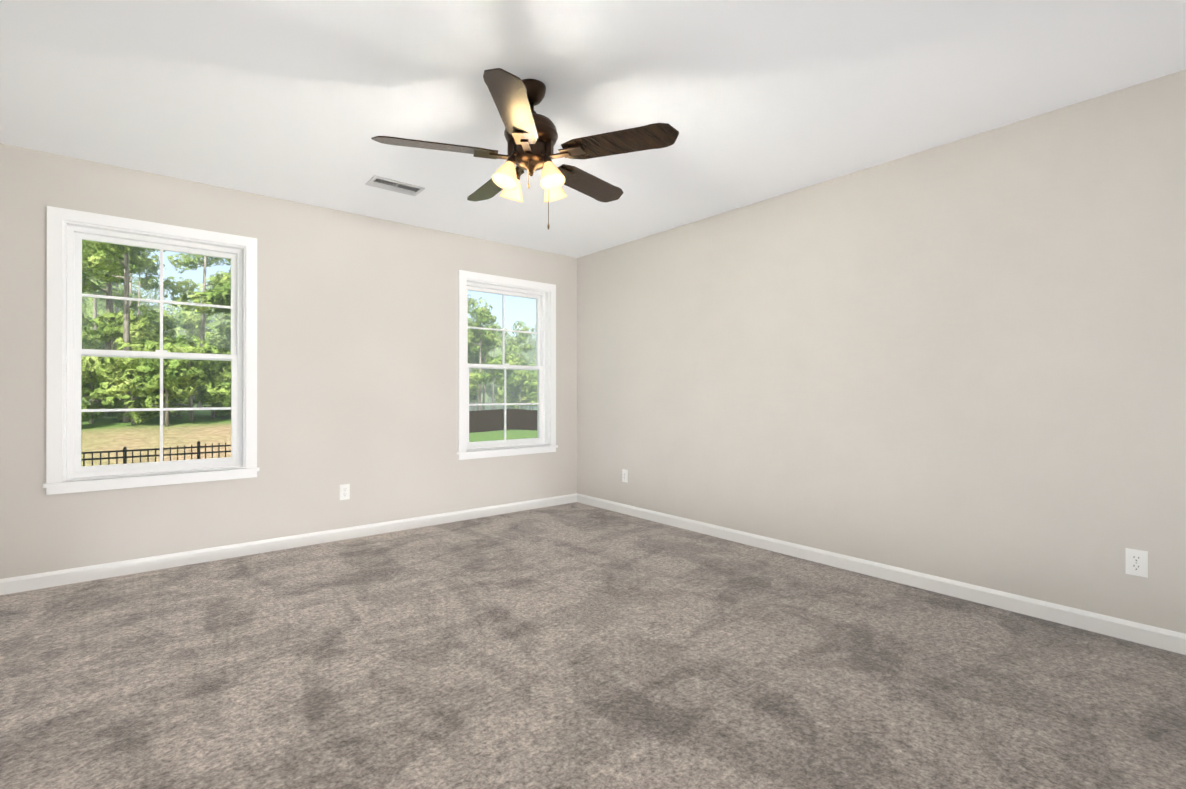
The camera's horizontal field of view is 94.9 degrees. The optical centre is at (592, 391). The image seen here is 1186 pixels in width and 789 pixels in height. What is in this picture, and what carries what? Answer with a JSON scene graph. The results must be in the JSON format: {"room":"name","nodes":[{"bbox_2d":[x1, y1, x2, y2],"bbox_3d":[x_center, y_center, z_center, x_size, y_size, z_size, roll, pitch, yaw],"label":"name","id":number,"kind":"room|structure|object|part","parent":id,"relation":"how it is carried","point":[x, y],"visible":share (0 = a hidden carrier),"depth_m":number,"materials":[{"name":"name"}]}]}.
{"room":"empty bedroom","nodes":[
{"label":"empty bedroom","id":0,"kind":"room"},
{"bbox_2d":[0,143,576,578],"bbox_3d":[-1.773,-0.125,4.292,4.370,2.468,0.160,0,0,-40],"label":"wall","id":1,"kind":"structure","parent":0,"point":[358,353],"depth_m":3.92,"materials":[{"name":"paint"}]},
{"bbox_2d":[43,206,259,494],"bbox_3d":[-2.742,-0.234,3.463,1.047,1.635,0.184,0,0,-40],"label":"window","id":2,"kind":"structure","parent":1,"relation":"in","point":[69,231],"depth_m":3.36,"materials":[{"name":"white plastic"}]},
{"bbox_2d":[0,493,576,594],"bbox_3d":[-1.717,1.067,4.223,4.050,0.085,0.015,0,0,-40],"label":"baseboard","id":3,"kind":"structure","parent":1,"relation":"attached to","point":[17,584],"depth_m":3.69,"materials":[{"name":"white wood"}]},
{"bbox_2d":[340,484,349,499],"bbox_3d":[-1.868,0.754,4.102,0.070,0.115,0.009,0,0,-40],"label":"electrical outlet","id":4,"kind":"object","parent":1,"relation":"attached to","point":[344,491],"visible":1,"depth_m":4.10,"materials":[{"name":"white plastic"}]},
{"bbox_2d":[457,270,557,459],"bbox_3d":[-0.803,-0.232,5.066,1.045,1.635,0.184,0,0,-40],"label":"window","id":5,"kind":"structure","parent":1,"relation":"in","point":[544,296],"depth_m":5.10,"materials":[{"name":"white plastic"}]},
{"bbox_2d":[0,502,1185,788],"bbox_3d":[0.564,1.135,1.465,4.370,0.060,7.493,0,0,-40],"label":"floor","id":6,"kind":"structure","parent":0,"point":[574,646],"depth_m":2.12,"materials":[{"name":"carpet"}]},
{"bbox_2d":[0,0,1185,257],"bbox_3d":[0.564,-1.423,1.469,4.370,0.120,7.493,0,0,-40],"label":"ceiling","id":7,"kind":"structure","parent":0,"point":[308,100],"depth_m":2.43,"materials":[{"name":"white paint"}]},
{"bbox_2d":[365,175,424,195],"bbox_3d":[-1.303,-1.355,3.595,0.330,0.009,0.180,0,0,-40],"label":"ceiling vent","id":8,"kind":"object","parent":7,"relation":"in","point":[393,185],"visible":1,"depth_m":3.59,"materials":[{"name":"grey metal"}]},
{"bbox_2d":[371,68,678,229],"bbox_3d":[-0.287,-1.040,2.480,1.261,0.644,1.240,0,0,-40],"label":"fan","id":9,"kind":"object","parent":7,"relation":"hanging from","point":[531,135],"visible":1,"depth_m":2.34,"materials":[{"name":"brown wood"}]},
{"bbox_3d":[-0.276,-0.936,2.434,0.395,0.114,0.395,0,0,-40],"label":"lamp shade","id":10,"kind":"part","parent":9,"relation":"part of","materials":[{"name":"white glass"}]},
{"bbox_2d":[577,69,1185,633],"bbox_3d":[2.237,-0.127,2.747,0.160,2.468,7.333,0,0,-40],"label":"wall","id":11,"kind":"structure","parent":0,"point":[963,361],"depth_m":3.00,"materials":[{"name":"paint"}]},
{"bbox_2d":[622,469,627,482],"bbox_3d":[0.290,0.766,4.967,0.009,0.115,0.070,0,0,-40],"label":"electrical outlet","id":12,"kind":"object","parent":11,"relation":"attached to","point":[624,475],"visible":1,"depth_m":4.96,"materials":[{"name":"white plastic"}]},
{"bbox_2d":[577,493,1185,654],"bbox_3d":[2.119,1.064,2.750,0.015,0.085,7.173,0,0,-40],"label":"baseboard","id":13,"kind":"structure","parent":11,"relation":"attached to","point":[1159,638],"depth_m":2.99,"materials":[{"name":"white wood"}]},
{"bbox_2d":[1125,548,1147,577],"bbox_3d":[2.404,0.756,2.410,0.009,0.115,0.070,0,0,-40],"label":"electrical outlet","id":14,"kind":"object","parent":11,"relation":"attached to","point":[1136,562],"visible":1,"depth_m":2.41,"materials":[{"name":"white plastic"}]},
{"label":"outside","id":15,"kind":"structure","parent":0,"visible":0},
{"bbox_2d":[81,398,536,465],"bbox_3d":[-38.352,1.545,61.939,160.000,4.249,135.217,0,0,-40],"label":"ground","id":16,"kind":"structure","parent":15,"point":[136,434],"depth_m":24.83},
{"bbox_2d":[81,376,95,420],"bbox_3d":[-24.776,-0.144,24.206,3.977,4.238,3.556,0,0,-40],"label":"tree","id":17,"kind":"object","parent":16,"relation":"on","point":[88,416],"depth_m":25.55,"materials":[{"name":"green plant"}]},
{"bbox_2d":[81,345,98,387],"bbox_3d":[-27.574,-0.641,27.916,3.781,4.948,4.600,0,0,-40],"label":"tree","id":18,"kind":"object","parent":16,"relation":"on","point":[83,371],"depth_m":27.38,"materials":[{"name":"green plant"}]},
{"bbox_2d":[82,299,104,349],"bbox_3d":[-47.374,-3.991,50.118,5.835,10.574,5.059,0,0,-40],"label":"tree","id":19,"kind":"object","parent":16,"relation":"on","point":[88,316],"depth_m":50.76,"materials":[{"name":"green plant"}]},
{"bbox_2d":[82,329,104,348],"bbox_3d":[-37.188,-4.004,36.983,6.365,10.704,4.262,0,0,-40],"label":"tree","id":20,"kind":"object","parent":16,"relation":"on","point":[87,339],"depth_m":38.09,"materials":[{"name":"green plant"}]},
{"bbox_2d":[82,316,104,346],"bbox_3d":[-39.176,-4.658,39.791,6.833,12.053,6.454,0,0,-40],"label":"tree","id":21,"kind":"object","parent":16,"relation":"on","point":[86,320],"depth_m":39.75,"materials":[{"name":"green plant"}]},
{"bbox_2d":[85,271,105,349],"bbox_3d":[-45.468,-8.022,49.430,3.662,18.519,4.129,0,0,-40],"label":"tree","id":22,"kind":"object","parent":16,"relation":"on","point":[95,305],"depth_m":49.67,"materials":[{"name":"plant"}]},
{"bbox_2d":[81,356,130,423],"bbox_3d":[-25.512,-0.053,27.870,3.155,3.811,3.488,0,0,-40],"label":"tree","id":23,"kind":"object","parent":16,"relation":"on","point":[94,395],"depth_m":27.56,"materials":[{"name":"green plant"}]},
{"bbox_2d":[96,280,118,342],"bbox_3d":[-45.296,-7.437,51.736,3.725,17.319,4.699,0,0,-40],"label":"tree","id":24,"kind":"object","parent":16,"relation":"on","point":[113,284],"depth_m":51.68,"materials":[{"name":"green plant"}]},
{"bbox_2d":[82,240,135,422],"bbox_3d":[-24.014,-5.740,28.476,5.866,15.068,6.285,0,0,-40],"label":"tree","id":25,"kind":"object","parent":16,"relation":"on","point":[103,262],"depth_m":28.19,"materials":[{"name":"green plant"}]},
{"bbox_2d":[85,248,148,310],"bbox_3d":[-40.684,-6.908,47.111,5.925,16.662,5.202,0,0,-40],"label":"tree","id":26,"kind":"object","parent":16,"relation":"on","point":[117,303],"depth_m":47.05,"materials":[{"name":"green plant"}]},
{"bbox_2d":[82,240,151,416],"bbox_3d":[-28.023,-5.518,30.981,4.560,14.237,4.743,0,0,-40],"label":"tree","id":27,"kind":"object","parent":16,"relation":"on","point":[134,262],"depth_m":31.29,"materials":[{"name":"green plant"}]},
{"bbox_2d":[82,240,164,411],"bbox_3d":[-29.860,-7.398,33.428,5.624,17.751,5.052,0,0,-40],"label":"tree","id":28,"kind":"object","parent":16,"relation":"on","point":[135,249],"depth_m":33.71,"materials":[{"name":"green plant"}]},
{"bbox_2d":[105,375,151,420],"bbox_3d":[-24.964,0.190,29.823,3.145,3.278,3.898,0,0,-40],"label":"tree","id":29,"kind":"object","parent":16,"relation":"on","point":[119,417],"depth_m":29.20,"materials":[{"name":"green plant"}]},
{"bbox_2d":[92,249,178,349],"bbox_3d":[-35.900,-5.083,42.813,5.459,13.003,5.588,0,0,-40],"label":"tree","id":30,"kind":"object","parent":16,"relation":"on","point":[146,283],"depth_m":43.50,"materials":[{"name":"green plant"}]},
{"bbox_2d":[95,340,175,424],"bbox_3d":[-22.368,-0.375,26.780,3.152,4.333,2.918,0,0,-40],"label":"tree","id":31,"kind":"object","parent":16,"relation":"on","point":[134,416],"depth_m":26.27,"materials":[{"name":"green plant"}]},
{"bbox_2d":[82,301,193,388],"bbox_3d":[-26.335,-1.833,31.640,6.842,7.065,8.167,0,0,-40],"label":"tree","id":32,"kind":"object","parent":16,"relation":"on","point":[151,337],"depth_m":30.45,"materials":[{"name":"green plant"}]},
{"bbox_2d":[100,342,190,424],"bbox_3d":[-21.496,-0.352,26.320,3.375,4.309,3.895,0,0,-40],"label":"tree","id":33,"kind":"object","parent":16,"relation":"on","point":[137,387],"depth_m":25.64,"materials":[{"name":"green plant"}]},
{"bbox_2d":[81,441,230,465],"bbox_3d":[-16.899,2.709,19.479,17.054,1.922,0.100,0,0,-40],"label":"metal fence","id":34,"kind":"object","parent":16,"relation":"on","point":[125,450],"depth_m":20.00,"materials":[{"name":"black metal"}]},
{"bbox_2d":[140,359,198,416],"bbox_3d":[-24.363,-0.455,30.790,3.546,4.219,3.410,0,0,-40],"label":"tree","id":35,"kind":"object","parent":16,"relation":"on","point":[173,413],"depth_m":31.47,"materials":[{"name":"green plant"}]},
{"bbox_2d":[135,343,207,425],"bbox_3d":[-20.505,-0.254,26.595,2.892,4.222,2.921,0,0,-40],"label":"tree","id":36,"kind":"object","parent":16,"relation":"on","point":[171,366],"depth_m":26.21,"materials":[{"name":"green plant"}]},
{"bbox_2d":[153,335,222,420],"bbox_3d":[-21.946,-0.624,29.156,3.649,4.705,3.221,0,0,-40],"label":"tree","id":37,"kind":"object","parent":16,"relation":"on","point":[195,363],"depth_m":28.92,"materials":[{"name":"green plant"}]},
{"bbox_2d":[176,308,209,396],"bbox_3d":[-41.641,-3.992,57.861,6.903,10.151,6.357,0,0,-40],"label":"tree","id":38,"kind":"object","parent":16,"relation":"on","point":[193,319],"depth_m":56.48,"materials":[{"name":"green plant"}]},
{"bbox_2d":[163,253,230,407],"bbox_3d":[-31.290,-7.042,43.413,4.785,17.053,5.349,0,0,-40],"label":"tree","id":39,"kind":"object","parent":16,"relation":"on","point":[188,260],"depth_m":42.48,"materials":[{"name":"green plant"}]},
{"bbox_2d":[172,275,230,315],"bbox_3d":[-21.113,-4.705,32.959,6.991,12.857,6.196,0,0,-40],"label":"tree","id":40,"kind":"object","parent":16,"relation":"on","point":[213,293],"depth_m":30.75,"materials":[{"name":"green plant"}]},
{"bbox_2d":[190,325,230,388],"bbox_3d":[-35.044,-2.418,51.149,6.030,7.604,5.885,0,0,-40],"label":"tree","id":41,"kind":"object","parent":16,"relation":"on","point":[219,343],"depth_m":50.29,"materials":[{"name":"green plant"}]},
{"bbox_2d":[190,341,230,417],"bbox_3d":[-21.517,-0.608,30.876,3.552,4.546,2.743,0,0,-40],"label":"tree","id":42,"kind":"object","parent":16,"relation":"on","point":[218,364],"depth_m":30.39,"materials":[{"name":"green plant"}]},
{"bbox_2d":[192,361,230,415],"bbox_3d":[-20.601,-0.077,31.050,3.980,3.810,4.535,0,0,-40],"label":"tree","id":43,"kind":"object","parent":16,"relation":"on","point":[219,395],"depth_m":29.55,"materials":[{"name":"green plant"}]},
{"bbox_2d":[199,360,230,415],"bbox_3d":[-20.785,-0.212,31.677,3.798,3.858,4.458,0,0,-40],"label":"tree","id":44,"kind":"object","parent":16,"relation":"on","point":[223,413],"depth_m":30.66,"materials":[{"name":"green plant"}]},
{"bbox_2d":[209,256,230,284],"bbox_3d":[-20.595,-5.707,32.745,5.286,14.840,4.694,0,0,-40],"label":"tree","id":45,"kind":"object","parent":16,"relation":"on","point":[218,278],"depth_m":32.12,"materials":[{"name":"green plant"}]},
{"bbox_2d":[219,299,230,338],"bbox_3d":[-31.890,-4.417,50.246,5.558,11.763,4.311,0,0,-40],"label":"tree","id":46,"kind":"object","parent":16,"relation":"on","point":[228,330],"depth_m":49.49,"materials":[{"name":"green plant"}]},
{"bbox_2d":[222,309,230,319],"bbox_3d":[-33.865,-5.011,53.478,4.929,12.907,4.016,0,0,-40],"label":"tree","id":47,"kind":"object","parent":16,"relation":"on","point":[227,316],"depth_m":52.47,"materials":[{"name":"green plant"}]},
{"bbox_2d":[82,272,537,409],"bbox_3d":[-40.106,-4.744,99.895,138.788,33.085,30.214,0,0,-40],"label":"tree","id":48,"kind":"object","parent":16,"relation":"on","point":[101,310],"depth_m":79.64,"materials":[{"name":"green plant"}]},
{"bbox_2d":[468,295,473,312],"bbox_3d":[-14.418,-3.965,57.289,4.150,15.424,4.373,0,0,-40],"label":"tree","id":49,"kind":"object","parent":16,"relation":"on","point":[470,301],"depth_m":57.25,"materials":[{"name":"green plant"}]},
{"bbox_2d":[468,326,484,409],"bbox_3d":[-13.911,-1.861,56.940,5.427,11.449,5.209,0,0,-40],"label":"tree","id":50,"kind":"object","parent":16,"relation":"on","point":[474,392],"depth_m":56.54,"materials":[{"name":"green plant"}]},
{"bbox_2d":[469,357,491,410],"bbox_3d":[-17.304,-1.620,79.261,5.186,10.971,4.957,0,0,-40],"label":"tree","id":51,"kind":"object","parent":16,"relation":"on","point":[481,392],"depth_m":78.71,"materials":[{"name":"green plant"}]},
{"bbox_2d":[468,313,495,410],"bbox_3d":[-16.976,-3.727,76.825,6.118,15.175,4.634,0,0,-40],"label":"tree","id":52,"kind":"object","parent":16,"relation":"on","point":[471,321],"depth_m":76.50,"materials":[{"name":"green plant"}]},
{"bbox_2d":[468,298,496,410],"bbox_3d":[-11.152,-2.782,53.353,3.252,13.142,5.182,0,0,-40],"label":"tree","id":53,"kind":"object","parent":16,"relation":"on","point":[488,316],"depth_m":52.92,"materials":[{"name":"green plant"}]},
{"bbox_2d":[469,323,507,409],"bbox_3d":[-13.262,-2.613,69.017,4.728,12.511,5.078,0,0,-40],"label":"tree","id":54,"kind":"object","parent":16,"relation":"on","point":[498,334],"depth_m":69.02,"materials":[{"name":"green plant"}]},
{"bbox_2d":[468,323,513,410],"bbox_3d":[-10.686,-1.648,55.330,7.158,10.982,7.286,0,0,-40],"label":"tree","id":55,"kind":"object","parent":16,"relation":"on","point":[486,379],"depth_m":55.51,"materials":[{"name":"green plant"}]},
{"bbox_2d":[481,354,513,401],"bbox_3d":[-12.838,-0.847,76.434,6.254,9.258,4.157,0,0,-40],"label":"tree","id":56,"kind":"object","parent":16,"relation":"on","point":[490,386],"depth_m":75.92,"materials":[{"name":"green plant"}]},
{"bbox_2d":[469,408,536,432],"bbox_3d":[-7.427,2.570,48.131,18.160,2.235,0.110,0,0,-40],"label":"fence","id":57,"kind":"object","parent":16,"relation":"on","point":[488,420],"depth_m":47.61,"materials":[{"name":"black metal"}]},
{"bbox_2d":[493,344,537,408],"bbox_3d":[-9.745,-1.174,68.069,5.914,9.583,6.063,0,0,-40],"label":"tree","id":58,"kind":"object","parent":16,"relation":"on","point":[517,360],"depth_m":67.00,"materials":[{"name":"green plant"}]},
{"bbox_2d":[501,321,533,407],"bbox_3d":[-9.873,-2.914,73.539,4.974,13.574,3.796,0,0,-40],"label":"tree","id":59,"kind":"object","parent":16,"relation":"on","point":[522,338],"depth_m":73.72,"materials":[{"name":"green plant"}]},
{"bbox_2d":[508,354,528,389],"bbox_3d":[-10.989,-0.831,78.389,6.106,9.349,4.741,0,0,-40],"label":"tree","id":60,"kind":"object","parent":16,"relation":"on","point":[524,358],"depth_m":78.03,"materials":[{"name":"green plant"}]},
{"bbox_2d":[499,361,537,409],"bbox_3d":[-8.860,-0.086,66.162,4.956,7.448,6.223,0,0,-40],"label":"tree","id":61,"kind":"object","parent":16,"relation":"on","point":[526,390],"depth_m":65.50,"materials":[{"name":"green plant"}]},
{"bbox_2d":[507,362,537,409],"bbox_3d":[-7.885,-0.088,71.975,7.534,7.863,5.325,0,0,-40],"label":"tree","id":62,"kind":"object","parent":16,"relation":"on","point":[531,364],"depth_m":71.80,"materials":[{"name":"green plant"}]}
]}

